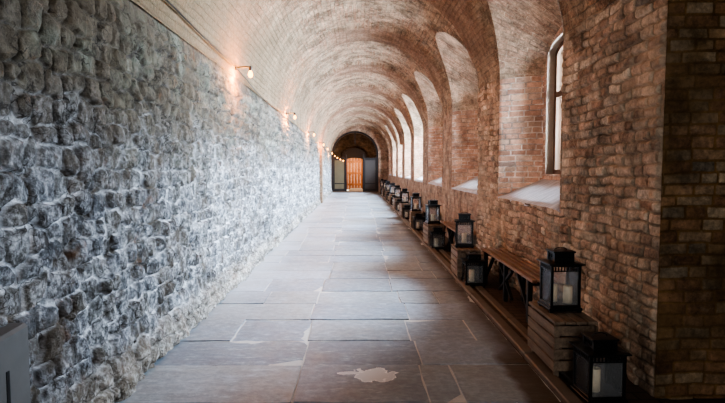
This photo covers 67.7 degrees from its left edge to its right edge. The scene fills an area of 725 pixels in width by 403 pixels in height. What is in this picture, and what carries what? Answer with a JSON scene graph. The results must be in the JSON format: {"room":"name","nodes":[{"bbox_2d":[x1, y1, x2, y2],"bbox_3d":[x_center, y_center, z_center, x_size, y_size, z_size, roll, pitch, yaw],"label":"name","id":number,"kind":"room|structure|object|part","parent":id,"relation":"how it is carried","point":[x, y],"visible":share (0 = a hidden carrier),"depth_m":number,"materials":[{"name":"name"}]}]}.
{"room":"vaulted stone corridor","nodes":[
{"label":"vaulted stone corridor","id":0,"kind":"room"},
{"bbox_2d":[0,0,331,402],"bbox_3d":[-1.716,-0.775,14.914,0.186,2.700,36.900,0,4,-1],"label":"wall","id":1,"kind":"structure","parent":0,"point":[142,181],"depth_m":3.61,"materials":[{"name":"stone"}]},
{"bbox_2d":[237,69,328,152],"bbox_3d":[-1.748,-2.208,18.557,0.027,0.502,23.251,0,4,-1],"label":"cable","id":2,"kind":"object","parent":1,"relation":"attached to","point":[237,69],"visible":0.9,"depth_m":9.52,"materials":[{"name":"black metal"}]},
{"bbox_2d":[319,144,322,202],"bbox_3d":[-1.794,-1.195,23.153,0.165,2.518,0.640,0,4,-1],"label":"trim","id":3,"kind":"structure","parent":1,"relation":"attached to","point":[320,145],"depth_m":22.86,"materials":[{"name":"brick"}]},
{"bbox_2d":[334,133,376,188],"bbox_3d":[-0.487,-2.626,35.953,2.900,3.790,0.300,0,4,-1],"label":"wall","id":4,"kind":"structure","parent":0,"point":[364,143],"depth_m":35.73,"materials":[{"name":"brick"}]},
{"bbox_2d":[347,158,361,189],"bbox_3d":[-0.550,-1.935,35.875,1.192,2.300,0.140,0,4,-1],"label":"door","id":5,"kind":"structure","parent":4,"relation":"in","point":[354,165],"depth_m":35.89,"materials":[{"name":"brown wood"}]},
{"bbox_2d":[342,148,366,158],"bbox_3d":[-0.545,-3.102,35.713,1.680,0.870,0.120,0,4,-1],"label":"trim","id":6,"kind":"structure","parent":4,"relation":"attached to","point":[352,152],"depth_m":35.65,"materials":[{"name":"black wood"}]},
{"bbox_2d":[331,126,388,191],"bbox_3d":[-0.162,-2.672,33.424,3.640,4.195,0.250,0,4,-1],"label":"wall","id":7,"kind":"structure","parent":0,"point":[383,154],"depth_m":33.29,"materials":[{"name":"brown brick"}]},
{"bbox_2d":[332,191,378,192],"bbox_3d":[-0.456,-0.593,33.465,2.910,0.060,0.320,0,4,-1],"label":"trim","id":8,"kind":"structure","parent":7,"relation":"attached to","point":[332,191],"depth_m":33.38,"materials":[{"name":"stone"}]},
{"bbox_2d":[332,131,377,190],"bbox_3d":[-0.461,-2.482,33.387,2.880,3.720,0.080,0,4,-1],"label":"screen","id":9,"kind":"object","parent":8,"relation":"on","point":[370,165],"visible":1,"depth_m":33.41,"materials":[{"name":"black metal"}]},
{"bbox_3d":[-1.426,-1.648,33.429,0.610,1.850,0.024,0,4,-1],"label":"panel","id":10,"kind":"part","parent":9,"relation":"part of","materials":[{"name":"glass"}]},
{"bbox_3d":[-1.426,-1.623,33.431,0.730,2.000,0.050,0,4,-1],"label":"frame","id":11,"kind":"part","parent":9,"relation":"part of","materials":[{"name":"black metal"}]},
{"bbox_3d":[-1.021,-1.773,33.426,0.080,2.300,0.080,0,4,-1],"label":"post","id":12,"kind":"part","parent":9,"relation":"part of","materials":[{"name":"black metal"}]},
{"bbox_3d":[0.059,-1.774,33.437,0.080,2.300,0.080,0,4,-1],"label":"post","id":13,"kind":"part","parent":9,"relation":"part of","materials":[{"name":"black metal"}]},
{"bbox_3d":[0.484,-1.649,33.449,0.650,1.850,0.024,0,4,-1],"label":"panel","id":14,"kind":"part","parent":9,"relation":"part of","materials":[{"name":"glass"}]},
{"bbox_3d":[0.484,-1.624,33.450,0.770,2.000,0.050,0,4,-1],"label":"frame","id":15,"kind":"part","parent":9,"relation":"part of","materials":[{"name":"black metal"}]},
{"bbox_2d":[379,192,582,402],"bbox_3d":[1.218,0.561,15.029,0.099,0.059,36.696,0,4,-1],"label":"trim","id":16,"kind":"structure","parent":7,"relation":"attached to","point":[554,382],"depth_m":4.61,"materials":[{"name":"stone"}]},
{"bbox_2d":[392,203,572,383],"bbox_3d":[1.376,0.568,15.031,0.083,0.044,36.696,0,4,-1],"label":"trim","id":17,"kind":"structure","parent":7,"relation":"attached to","point":[568,375],"depth_m":5.48,"materials":[{"name":"stone"}]},
{"bbox_2d":[132,0,619,152],"bbox_3d":[0.028,-2.839,14.804,3.553,2.083,36.900,0,4,-1],"label":"ceiling","id":18,"kind":"structure","parent":0,"point":[339,66],"depth_m":10.16,"materials":[{"name":"brick"}]},
{"bbox_2d":[165,0,237,66],"bbox_3d":[-1.556,-1.460,1.773,0.033,0.133,10.351,0,4,-1],"label":"cable","id":19,"kind":"object","parent":18,"relation":"attached to","point":[167,1],"visible":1,"depth_m":5.20,"materials":[{"name":"black metal"}]},
{"bbox_2d":[235,66,252,77],"bbox_3d":[-1.521,-1.675,6.944,0.223,0.167,0.070,0,4,-1],"label":"wall lamp","id":20,"kind":"object","parent":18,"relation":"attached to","point":[250,74],"visible":0.98,"depth_m":6.93,"materials":[{"name":"black metal"}]},
{"bbox_2d":[381,131,391,152],"bbox_3d":[1.612,-3.477,31.613,1.030,1.264,2.400,0,4,-1],"label":"ceiling","id":21,"kind":"structure","parent":0,"point":[389,146],"depth_m":32.61,"materials":[{"name":"brick"}]},
{"bbox_2d":[389,153,390,173],"bbox_3d":[1.861,-2.270,32.758,0.577,1.375,0.001,2,4,27],"label":"wall","id":22,"kind":"structure","parent":0,"point":[389,153],"depth_m":32.85,"materials":[{"name":"brown brick"}]},
{"bbox_2d":[385,126,395,150],"bbox_3d":[1.648,-3.295,27.968,1.032,1.264,2.400,0,4,-1],"label":"ceiling","id":23,"kind":"structure","parent":0,"point":[387,129],"depth_m":28.97,"materials":[{"name":"paint"}]},
{"bbox_2d":[393,151,395,174],"bbox_3d":[1.898,-2.066,29.114,0.577,1.419,0.001,2,4,27],"label":"wall","id":24,"kind":"structure","parent":0,"point":[394,152],"depth_m":29.20,"materials":[{"name":"white paint"}]},
{"bbox_2d":[388,118,401,146],"bbox_3d":[1.685,-3.112,24.322,1.032,1.264,2.400,0,4,-1],"label":"ceiling","id":25,"kind":"structure","parent":0,"point":[396,132],"depth_m":25.28,"materials":[{"name":"paint"}]},
{"bbox_2d":[398,147,401,175],"bbox_3d":[1.935,-1.862,25.470,0.577,1.463,0.001,2,4,27],"label":"wall","id":26,"kind":"structure","parent":0,"point":[399,148],"depth_m":25.55,"materials":[{"name":"white paint"}]},
{"bbox_2d":[394,108,410,142],"bbox_3d":[1.722,-2.930,20.677,1.032,1.264,2.400,0,4,-1],"label":"ceiling","id":27,"kind":"structure","parent":0,"point":[407,134],"depth_m":21.61,"materials":[{"name":"paint"}]},
{"bbox_2d":[405,143,410,176],"bbox_3d":[1.972,-1.658,21.826,0.577,1.506,0.001,2,4,27],"label":"wall","id":28,"kind":"structure","parent":0,"point":[407,145],"depth_m":21.89,"materials":[{"name":"white paint"}]},
{"bbox_2d":[402,94,422,136],"bbox_3d":[1.758,-2.748,17.031,1.035,1.264,2.400,0,4,-1],"label":"ceiling","id":29,"kind":"structure","parent":0,"point":[417,122],"depth_m":17.94,"materials":[{"name":"paint"}]},
{"bbox_2d":[414,136,422,179],"bbox_3d":[2.009,-1.454,18.181,0.577,1.550,0.001,2,4,27],"label":"wall","id":30,"kind":"structure","parent":0,"point":[418,140],"depth_m":18.24,"materials":[{"name":"white paint"}]},
{"bbox_2d":[115,192,724,402],"bbox_3d":[0.439,0.531,16.420,4.590,0.107,39.700,0,4,-1],"label":"floor","id":31,"kind":"structure","parent":0,"point":[363,351],"depth_m":4.87,"materials":[{"name":"grey stone"}]},
{"bbox_2d":[0,323,30,402],"bbox_3d":[-1.587,0.974,2.141,0.108,0.790,0.765,0,4,-1],"label":"metal cabinet","id":32,"kind":"object","parent":31,"relation":"on","point":[14,346],"visible":0.93,"depth_m":2.40,"materials":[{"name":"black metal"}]},
{"bbox_2d":[349,188,362,190],"bbox_3d":[-0.436,-0.779,35.492,0.950,0.180,0.650,0,4,-1],"label":"step","id":33,"kind":"structure","parent":31,"relation":"on","point":[350,189],"depth_m":35.23,"materials":[{"name":"beige stone"}]},
{"bbox_2d":[389,194,396,203],"bbox_3d":[1.259,-0.099,22.150,0.310,0.405,0.580,0,4,0],"label":"wooden crate","id":34,"kind":"object","parent":31,"relation":"on","point":[390,195],"visible":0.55,"depth_m":21.88,"materials":[{"name":"brown wood"}]},
{"bbox_2d":[389,183,395,193],"bbox_3d":[1.243,-0.539,22.143,0.270,0.474,0.270,0,4,-8],"label":"candle lantern","id":35,"kind":"object","parent":34,"relation":"on","point":[392,184],"visible":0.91,"depth_m":22.06,"materials":[{"name":"metal"}]},
{"bbox_2d":[393,198,403,209],"bbox_3d":[1.278,0.074,19.356,0.310,0.405,0.580,0,4,-3],"label":"wooden crate","id":36,"kind":"object","parent":31,"relation":"on","point":[394,199],"visible":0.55,"depth_m":19.08,"materials":[{"name":"brown wood"}]},
{"bbox_2d":[394,185,400,197],"bbox_3d":[1.262,-0.366,19.348,0.270,0.474,0.270,0,4,6],"label":"candle lantern","id":37,"kind":"object","parent":36,"relation":"on","point":[397,186],"visible":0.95,"depth_m":19.25,"materials":[{"name":"metal"}]},
{"bbox_2d":[399,203,410,216],"bbox_3d":[1.299,0.260,16.362,0.310,0.405,0.580,0,4,-3],"label":"wooden crate","id":38,"kind":"object","parent":31,"relation":"on","point":[400,204],"visible":0.52,"depth_m":16.10,"materials":[{"name":"brown wood"}]},
{"bbox_3d":[1.152,0.255,16.354,0.016,0.323,0.580,0,4,-3],"label":"panel","id":39,"kind":"part","parent":38,"relation":"part of","materials":[{"name":"brown wood"}]},
{"bbox_2d":[400,188,409,203],"bbox_3d":[1.284,-0.180,16.354,0.270,0.474,0.270,0,4,7],"label":"candle lantern","id":40,"kind":"object","parent":38,"relation":"on","point":[403,189],"visible":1,"depth_m":16.26,"materials":[{"name":"metal"}]},
{"bbox_2d":[402,205,409,218],"bbox_3d":[1.314,0.298,15.903,0.282,0.436,0.282,0,4,4],"label":"candle lantern","id":41,"kind":"object","parent":31,"relation":"on","point":[407,207],"visible":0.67,"depth_m":15.80,"materials":[{"name":"metal"}]},
{"bbox_2d":[406,200,421,208],"bbox_3d":[1.610,0.221,17.064,0.272,0.445,2.100,0,4,-1],"label":"slatted bench","id":42,"kind":"object","parent":31,"relation":"on","point":[414,201],"visible":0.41,"depth_m":16.55,"materials":[{"name":"brown wood"}]},
{"bbox_2d":[409,211,423,227],"bbox_3d":[1.339,0.443,13.418,0.310,0.405,0.580,0,4,2],"label":"wooden crate","id":43,"kind":"object","parent":31,"relation":"on","point":[411,213],"visible":0.64,"depth_m":13.16,"materials":[{"name":"brown wood"}]},
{"bbox_2d":[410,192,421,211],"bbox_3d":[1.324,0.003,13.410,0.270,0.474,0.270,0,4,-5],"label":"candle lantern","id":44,"kind":"object","parent":43,"relation":"on","point":[414,195],"visible":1,"depth_m":13.31,"materials":[{"name":"metal"}]},
{"bbox_3d":[1.331,0.454,13.152,0.274,0.323,0.016,0,4,2],"label":"panel","id":45,"kind":"part","parent":43,"relation":"part of","materials":[{"name":"brown wood"}]},
{"bbox_2d":[412,212,424,230],"bbox_3d":[1.353,0.480,12.959,0.282,0.436,0.282,0,4,-1],"label":"candle lantern","id":46,"kind":"object","parent":31,"relation":"on","point":[418,216],"visible":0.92,"depth_m":12.88,"materials":[{"name":"metal"}]},
{"bbox_2d":[421,208,440,221],"bbox_3d":[1.647,0.447,13.421,0.272,0.445,2.100,0,4,-1],"label":"slatted bench","id":47,"kind":"object","parent":31,"relation":"on","point":[431,211],"visible":0.27,"depth_m":13.12,"materials":[{"name":"brown wood"}]},
{"bbox_2d":[423,222,443,245],"bbox_3d":[1.368,0.628,10.423,0.310,0.405,0.580,0,4,-3],"label":"wooden crate","id":48,"kind":"object","parent":31,"relation":"on","point":[426,227],"visible":0.7,"depth_m":10.19,"materials":[{"name":"brown wood"}]},
{"bbox_3d":[1.221,0.624,10.415,0.016,0.323,0.580,0,4,-3],"label":"panel","id":49,"kind":"part","parent":48,"relation":"part of","materials":[{"name":"brown wood"}]},
{"bbox_2d":[424,199,440,223],"bbox_3d":[1.353,0.188,10.416,0.270,0.474,0.270,0,4,-8],"label":"candle lantern","id":50,"kind":"object","parent":48,"relation":"on","point":[431,203],"visible":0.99,"depth_m":10.35,"materials":[{"name":"metal"}]},
{"bbox_3d":[1.368,0.437,10.412,0.304,0.022,0.580,0,4,-3],"label":"panel","id":51,"kind":"part","parent":48,"relation":"part of","materials":[{"name":"brown wood"}]},
{"bbox_3d":[1.383,0.640,10.158,0.274,0.323,0.016,0,4,-3],"label":"panel","id":52,"kind":"part","parent":48,"relation":"part of","materials":[{"name":"brown wood"}]},
{"bbox_2d":[429,226,445,249],"bbox_3d":[1.383,0.666,9.965,0.282,0.436,0.282,0,4,1],"label":"candle lantern","id":53,"kind":"object","parent":31,"relation":"on","point":[436,230],"visible":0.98,"depth_m":9.88,"materials":[{"name":"metal"}]},
{"bbox_2d":[434,238,437,246],"bbox_3d":[1.363,0.747,9.970,0.072,0.165,0.071,0,4,-1],"label":"pillar candle","id":54,"kind":"object","parent":53,"relation":"on","point":[435,239],"visible":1,"depth_m":9.94,"materials":[{"name":"wax"}]},
{"bbox_2d":[440,221,475,251],"bbox_3d":[1.684,0.673,9.778,0.272,0.445,2.100,0,4,-1],"label":"slatted bench","id":55,"kind":"object","parent":31,"relation":"on","point":[451,225],"visible":0.58,"depth_m":9.68,"materials":[{"name":"brown wood"}]},
{"bbox_3d":[1.674,0.691,9.729,0.245,0.415,0.060,0,4,-1],"label":"leg frame","id":56,"kind":"part","parent":55,"relation":"part of","materials":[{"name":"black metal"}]},
{"bbox_3d":[1.683,0.743,8.891,0.245,0.415,0.060,0,4,-1],"label":"leg frame","id":57,"kind":"part","parent":55,"relation":"part of","materials":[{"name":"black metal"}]},
{"bbox_2d":[451,244,480,279],"bbox_3d":[1.401,0.818,7.359,0.310,0.405,0.580,0,4,1],"label":"wooden crate","id":58,"kind":"object","parent":31,"relation":"on","point":[457,253],"visible":0.64,"depth_m":7.10,"materials":[{"name":"brown wood"}]},
{"bbox_3d":[1.254,0.813,7.362,0.016,0.323,0.580,0,4,1],"label":"panel","id":59,"kind":"part","parent":58,"relation":"part of","materials":[{"name":"brown wood"}]},
{"bbox_2d":[454,212,474,247],"bbox_3d":[1.386,0.378,7.352,0.270,0.474,0.270,0,4,8],"label":"candle lantern","id":60,"kind":"object","parent":58,"relation":"on","point":[463,217],"visible":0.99,"depth_m":7.26,"materials":[{"name":"metal"}]},
{"bbox_3d":[1.270,0.420,7.266,0.020,0.302,0.020,0,4,8],"label":"corner post","id":61,"kind":"part","parent":60,"relation":"part of","materials":[{"name":"metal"}]},
{"bbox_2d":[462,232,466,242],"bbox_3d":[1.386,0.488,7.359,0.068,0.145,0.067,0,4,-1],"label":"pillar candle","id":62,"kind":"object","parent":60,"relation":"on","point":[464,235],"visible":1,"depth_m":7.33,"materials":[{"name":"wax"}]},
{"bbox_3d":[1.401,0.627,7.348,0.304,0.022,0.580,0,4,1],"label":"panel","id":63,"kind":"part","parent":58,"relation":"part of","materials":[{"name":"brown wood"}]},
{"bbox_3d":[1.396,0.830,7.094,0.274,0.323,0.016,0,4,1],"label":"panel","id":64,"kind":"part","parent":58,"relation":"part of","materials":[{"name":"brown wood"}]},
{"bbox_2d":[460,252,486,287],"bbox_3d":[1.415,0.856,6.901,0.282,0.436,0.282,0,4,0],"label":"candle lantern","id":65,"kind":"object","parent":31,"relation":"on","point":[471,257],"visible":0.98,"depth_m":6.82,"materials":[{"name":"metal"}]},
{"bbox_3d":[1.306,0.904,6.903,0.003,0.231,0.200,0,4,0],"label":"pane","id":66,"kind":"part","parent":65,"relation":"part of","materials":[{"name":"clear glass"}]},
{"bbox_3d":[1.307,0.895,6.793,0.020,0.271,0.020,0,4,0],"label":"corner post","id":67,"kind":"part","parent":65,"relation":"part of","materials":[{"name":"metal"}]},
{"bbox_2d":[469,269,474,281],"bbox_3d":[1.395,0.937,6.906,0.072,0.165,0.071,0,4,-1],"label":"pillar candle","id":68,"kind":"object","parent":65,"relation":"on","point":[471,271],"visible":1,"depth_m":6.88,"materials":[{"name":"wax"}]},
{"bbox_3d":[1.524,0.903,6.905,0.003,0.231,0.200,0,4,0],"label":"pane","id":69,"kind":"part","parent":65,"relation":"part of","materials":[{"name":"clear glass"}]},
{"bbox_3d":[1.525,0.895,6.795,0.020,0.271,0.020,0,4,0],"label":"corner post","id":70,"kind":"part","parent":65,"relation":"part of","materials":[{"name":"metal"}]},
{"bbox_2d":[481,248,560,322],"bbox_3d":[1.721,0.899,6.135,0.272,0.445,2.100,0,4,-1],"label":"slatted bench","id":71,"kind":"object","parent":31,"relation":"on","point":[524,270],"visible":0.77,"depth_m":6.01,"materials":[{"name":"brown wood"}]},
{"bbox_3d":[1.702,0.859,7.024,0.245,0.415,0.060,0,4,-1],"label":"leg frame","id":72,"kind":"part","parent":71,"relation":"part of","materials":[{"name":"black metal"}]},
{"bbox_3d":[1.711,0.917,6.086,0.245,0.415,0.060,0,4,-1],"label":"leg frame","id":73,"kind":"part","parent":71,"relation":"part of","materials":[{"name":"black metal"}]},
{"bbox_3d":[1.720,0.969,5.248,0.245,0.415,0.060,0,4,-1],"label":"leg frame","id":74,"kind":"part","parent":71,"relation":"part of","materials":[{"name":"black metal"}]},
{"bbox_2d":[527,301,597,376],"bbox_3d":[1.489,1.023,4.066,0.310,0.405,0.580,0,4,-1],"label":"wooden crate","id":75,"kind":"object","parent":31,"relation":"on","point":[565,324],"visible":0.76,"depth_m":3.84,"materials":[{"name":"brown wood"}]},
{"bbox_3d":[1.342,1.018,4.065,0.016,0.323,0.580,0,4,-1],"label":"panel","id":76,"kind":"part","parent":75,"relation":"part of","materials":[{"name":"brown wood"}]},
{"bbox_3d":[1.487,1.001,4.332,0.274,0.323,0.016,0,4,-1],"label":"panel","id":77,"kind":"part","parent":75,"relation":"part of","materials":[{"name":"brown wood"}]},
{"bbox_3d":[1.373,1.048,3.828,0.036,0.383,0.036,0,4,-1],"label":"corner post","id":78,"kind":"part","parent":75,"relation":"part of","materials":[{"name":"brown wood"}]},
{"bbox_2d":[536,247,585,312],"bbox_3d":[1.499,0.580,4.099,0.270,0.474,0.270,0,4,-2],"label":"candle lantern","id":79,"kind":"object","parent":75,"relation":"on","point":[558,257],"visible":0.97,"depth_m":4.03,"materials":[{"name":"metal"}]},
{"bbox_3d":[1.392,0.610,4.200,0.020,0.302,0.020,0,4,-2],"label":"corner post","id":80,"kind":"part","parent":79,"relation":"part of","materials":[{"name":"metal"}]},
{"bbox_3d":[1.396,0.631,4.098,0.003,0.262,0.188,0,4,-2],"label":"pane","id":81,"kind":"part","parent":79,"relation":"part of","materials":[{"name":"clear glass"}]},
{"bbox_3d":[1.400,0.623,3.995,0.020,0.302,0.020,0,4,-2],"label":"corner post","id":82,"kind":"part","parent":79,"relation":"part of","materials":[{"name":"metal"}]},
{"bbox_2d":[553,284,557,301],"bbox_3d":[1.454,0.689,4.126,0.068,0.145,0.067,0,4,-1],"label":"pillar candle","id":83,"kind":"object","parent":79,"relation":"on","point":[555,287],"visible":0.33,"depth_m":4.09,"materials":[{"name":"wax"}]},
{"bbox_3d":[1.598,0.610,4.208,0.020,0.302,0.020,0,4,-2],"label":"corner post","id":84,"kind":"part","parent":79,"relation":"part of","materials":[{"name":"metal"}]},
{"bbox_2d":[563,284,572,303],"bbox_3d":[1.549,0.692,4.077,0.068,0.145,0.067,0,4,-1],"label":"pillar candle","id":85,"kind":"object","parent":79,"relation":"on","point":[567,289],"visible":1,"depth_m":4.05,"materials":[{"name":"wax"}]},
{"bbox_3d":[1.602,0.631,4.107,0.003,0.262,0.188,0,4,-2],"label":"pane","id":86,"kind":"part","parent":79,"relation":"part of","materials":[{"name":"clear glass"}]},
{"bbox_3d":[1.606,0.622,4.003,0.020,0.302,0.020,0,4,-2],"label":"corner post","id":87,"kind":"part","parent":79,"relation":"part of","materials":[{"name":"metal"}]},
{"bbox_3d":[1.489,0.832,4.055,0.304,0.022,0.580,0,4,-1],"label":"panel","id":88,"kind":"part","parent":75,"relation":"part of","materials":[{"name":"brown wood"}]},
{"bbox_3d":[1.492,1.034,3.801,0.274,0.323,0.016,0,4,-1],"label":"panel","id":89,"kind":"part","parent":75,"relation":"part of","materials":[{"name":"brown wood"}]},
{"bbox_3d":[1.636,1.018,4.068,0.016,0.323,0.580,0,4,-1],"label":"panel","id":90,"kind":"part","parent":75,"relation":"part of","materials":[{"name":"brown wood"}]},
{"bbox_2d":[569,332,631,402],"bbox_3d":[1.540,1.066,3.519,0.282,0.436,0.282,0,4,-3],"label":"candle lantern","id":91,"kind":"object","parent":31,"relation":"on","point":[603,345],"visible":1,"depth_m":3.46,"materials":[{"name":"metal"}]},
{"bbox_3d":[1.425,1.092,3.623,0.020,0.271,0.020,0,4,-3],"label":"corner post","id":92,"kind":"part","parent":91,"relation":"part of","materials":[{"name":"metal"}]},
{"bbox_3d":[1.431,1.114,3.515,0.003,0.231,0.200,0,4,-3],"label":"pane","id":93,"kind":"part","parent":91,"relation":"part of","materials":[{"name":"clear glass"}]},
{"bbox_3d":[1.438,1.106,3.405,0.020,0.271,0.020,0,4,-3],"label":"corner post","id":94,"kind":"part","parent":91,"relation":"part of","materials":[{"name":"metal"}]},
{"bbox_2d":[592,366,600,391],"bbox_3d":[1.510,1.147,3.513,0.072,0.165,0.071,0,4,-1],"label":"pillar candle","id":95,"kind":"object","parent":91,"relation":"on","point":[596,382],"visible":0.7,"depth_m":3.48,"materials":[{"name":"wax"}]},
{"bbox_3d":[1.642,1.091,3.636,0.020,0.271,0.020,0,4,-3],"label":"corner post","id":96,"kind":"part","parent":91,"relation":"part of","materials":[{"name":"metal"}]},
{"bbox_3d":[1.649,1.113,3.528,0.003,0.231,0.200,0,4,-3],"label":"pane","id":97,"kind":"part","parent":91,"relation":"part of","materials":[{"name":"clear glass"}]},
{"bbox_3d":[1.655,1.105,3.419,0.020,0.271,0.020,0,4,-3],"label":"corner post","id":98,"kind":"part","parent":91,"relation":"part of","materials":[{"name":"metal"}]},
{"bbox_2d":[414,71,442,126],"bbox_3d":[1.796,-2.566,13.386,1.032,1.264,2.400,0,4,-1],"label":"ceiling","id":99,"kind":"structure","parent":0,"point":[432,101],"depth_m":14.22,"materials":[{"name":"brick"}]},
{"bbox_2d":[389,111,477,245],"bbox_3d":[1.736,-1.174,21.011,0.001,2.742,24.750,0,4,-1],"label":"wall","id":100,"kind":"structure","parent":0,"point":[452,202],"depth_m":12.03,"materials":[{"name":"brown brick"}]},
{"bbox_2d":[428,177,441,186],"bbox_3d":[2.140,-1.393,13.462,0.685,2.014,2.401,0,4,-1],"label":"window","id":101,"kind":"structure","parent":100,"relation":"in","point":[437,182],"depth_m":13.72,"materials":[{"name":"white glass"}]},
{"bbox_2d":[452,176,477,194],"bbox_3d":[2.177,-1.190,9.818,0.685,2.057,2.400,0,4,-1],"label":"window sill","id":102,"kind":"structure","parent":100,"relation":"in","point":[470,186],"depth_m":10.06,"materials":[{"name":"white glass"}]},
{"bbox_2d":[428,126,442,184],"bbox_3d":[2.046,-1.250,14.537,0.577,1.594,0.001,2,4,27],"label":"wall","id":103,"kind":"structure","parent":0,"point":[435,133],"depth_m":14.58,"materials":[{"name":"brown brick"}]},
{"bbox_2d":[442,135,442,182],"bbox_3d":[2.068,-1.118,12.411,0.577,1.594,0.001,-2,4,-28],"label":"wall","id":104,"kind":"structure","parent":0,"point":[442,135],"depth_m":12.29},
{"bbox_2d":[436,32,478,110],"bbox_3d":[1.838,-2.383,9.740,1.024,1.264,2.400,0,4,-1],"label":"ceiling","id":105,"kind":"structure","parent":0,"point":[462,74],"depth_m":10.47,"materials":[{"name":"brick"}]},
{"bbox_2d":[452,110,477,186],"bbox_3d":[2.084,-1.045,10.893,0.577,1.638,0.001,2,4,27],"label":"wall","id":106,"kind":"structure","parent":0,"point":[464,122],"depth_m":10.90,"materials":[{"name":"brown brick"}]},
{"bbox_2d":[498,75,543,200],"bbox_3d":[2.123,-0.830,7.242,0.588,1.660,0.032,2,4,28],"label":"wall","id":107,"kind":"structure","parent":0,"point":[521,103],"depth_m":7.23,"materials":[{"name":"brick"}]},
{"bbox_2d":[487,0,563,79],"bbox_3d":[1.870,-2.191,6.165,1.032,1.250,2.260,0,4,-1],"label":"ceiling","id":108,"kind":"structure","parent":0,"point":[525,30],"depth_m":6.93,"materials":[{"name":"brick"}]},
{"bbox_2d":[542,26,562,179],"bbox_3d":[2.386,-1.133,6.236,0.001,1.970,1.720,0,4,-1],"label":"window frame","id":109,"kind":"structure","parent":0,"point":[560,31],"depth_m":7.02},
{"bbox_2d":[545,33,562,174],"bbox_3d":[2.496,-1.158,6.236,0.220,1.700,1.500,0,4,-1],"label":"lining","id":110,"kind":"object","parent":109,"relation":"attached to","point":[551,55],"visible":0.26,"depth_m":6.98,"materials":[{"name":"white paint"}]},
{"bbox_2d":[559,39,563,214],"bbox_3d":[2.141,-0.707,5.263,0.577,1.660,0.001,-2,4,-28],"label":"wall","id":111,"kind":"structure","parent":0,"point":[563,39],"depth_m":5.15,"materials":[{"name":"brown brick"}]},
{"bbox_2d":[476,0,667,396],"bbox_3d":[1.898,-0.234,5.791,0.125,2.750,5.750,0,4,-1],"label":"wall","id":112,"kind":"structure","parent":0,"point":[614,64],"depth_m":4.18,"materials":[{"name":"brick"}]},
{"bbox_2d":[498,41,562,211],"bbox_3d":[2.213,-0.978,6.245,0.685,2.081,2.261,0,4,-1],"label":"window","id":113,"kind":"structure","parent":112,"relation":"in","point":[543,192],"depth_m":6.86,"materials":[{"name":"white glass"}]},
{"bbox_3d":[2.166,-0.107,6.298,0.589,0.336,2.261,0,4,-1],"label":"sill","id":114,"kind":"part","parent":113,"relation":"part of","materials":[{"name":"stone"}]},
{"bbox_3d":[2.521,-1.158,6.236,0.070,1.720,1.520,0,4,-1],"label":"frame","id":115,"kind":"part","parent":113,"relation":"part of","materials":[{"name":"brown wood"}]},
{"bbox_3d":[2.521,-1.158,6.236,0.001,1.620,1.400,0,4,-1],"label":"pane","id":116,"kind":"part","parent":113,"relation":"part of","materials":[{"name":"glass"}]},
{"bbox_2d":[654,0,724,399],"bbox_3d":[2.245,-0.068,3.437,0.680,2.710,0.040,0,4,-1],"label":"wall","id":117,"kind":"structure","parent":0,"point":[690,337],"depth_m":3.44,"materials":[{"name":"brick"}]},
{"label":"wall","id":118,"kind":"structure","parent":0,"visible":0},
{"bbox_3d":[2.385,-1.777,17.098,0.220,1.590,1.500,0,4,-1],"label":"lining","id":119,"kind":"object","parent":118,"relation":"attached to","visible":0},
{"bbox_2d":[414,176,422,182],"bbox_3d":[2.103,-1.597,17.105,0.685,1.970,2.402,0,4,-1],"label":"window","id":120,"kind":"structure","parent":119,"relation":"attached to","point":[420,179],"depth_m":17.38,"materials":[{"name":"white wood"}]}
]}

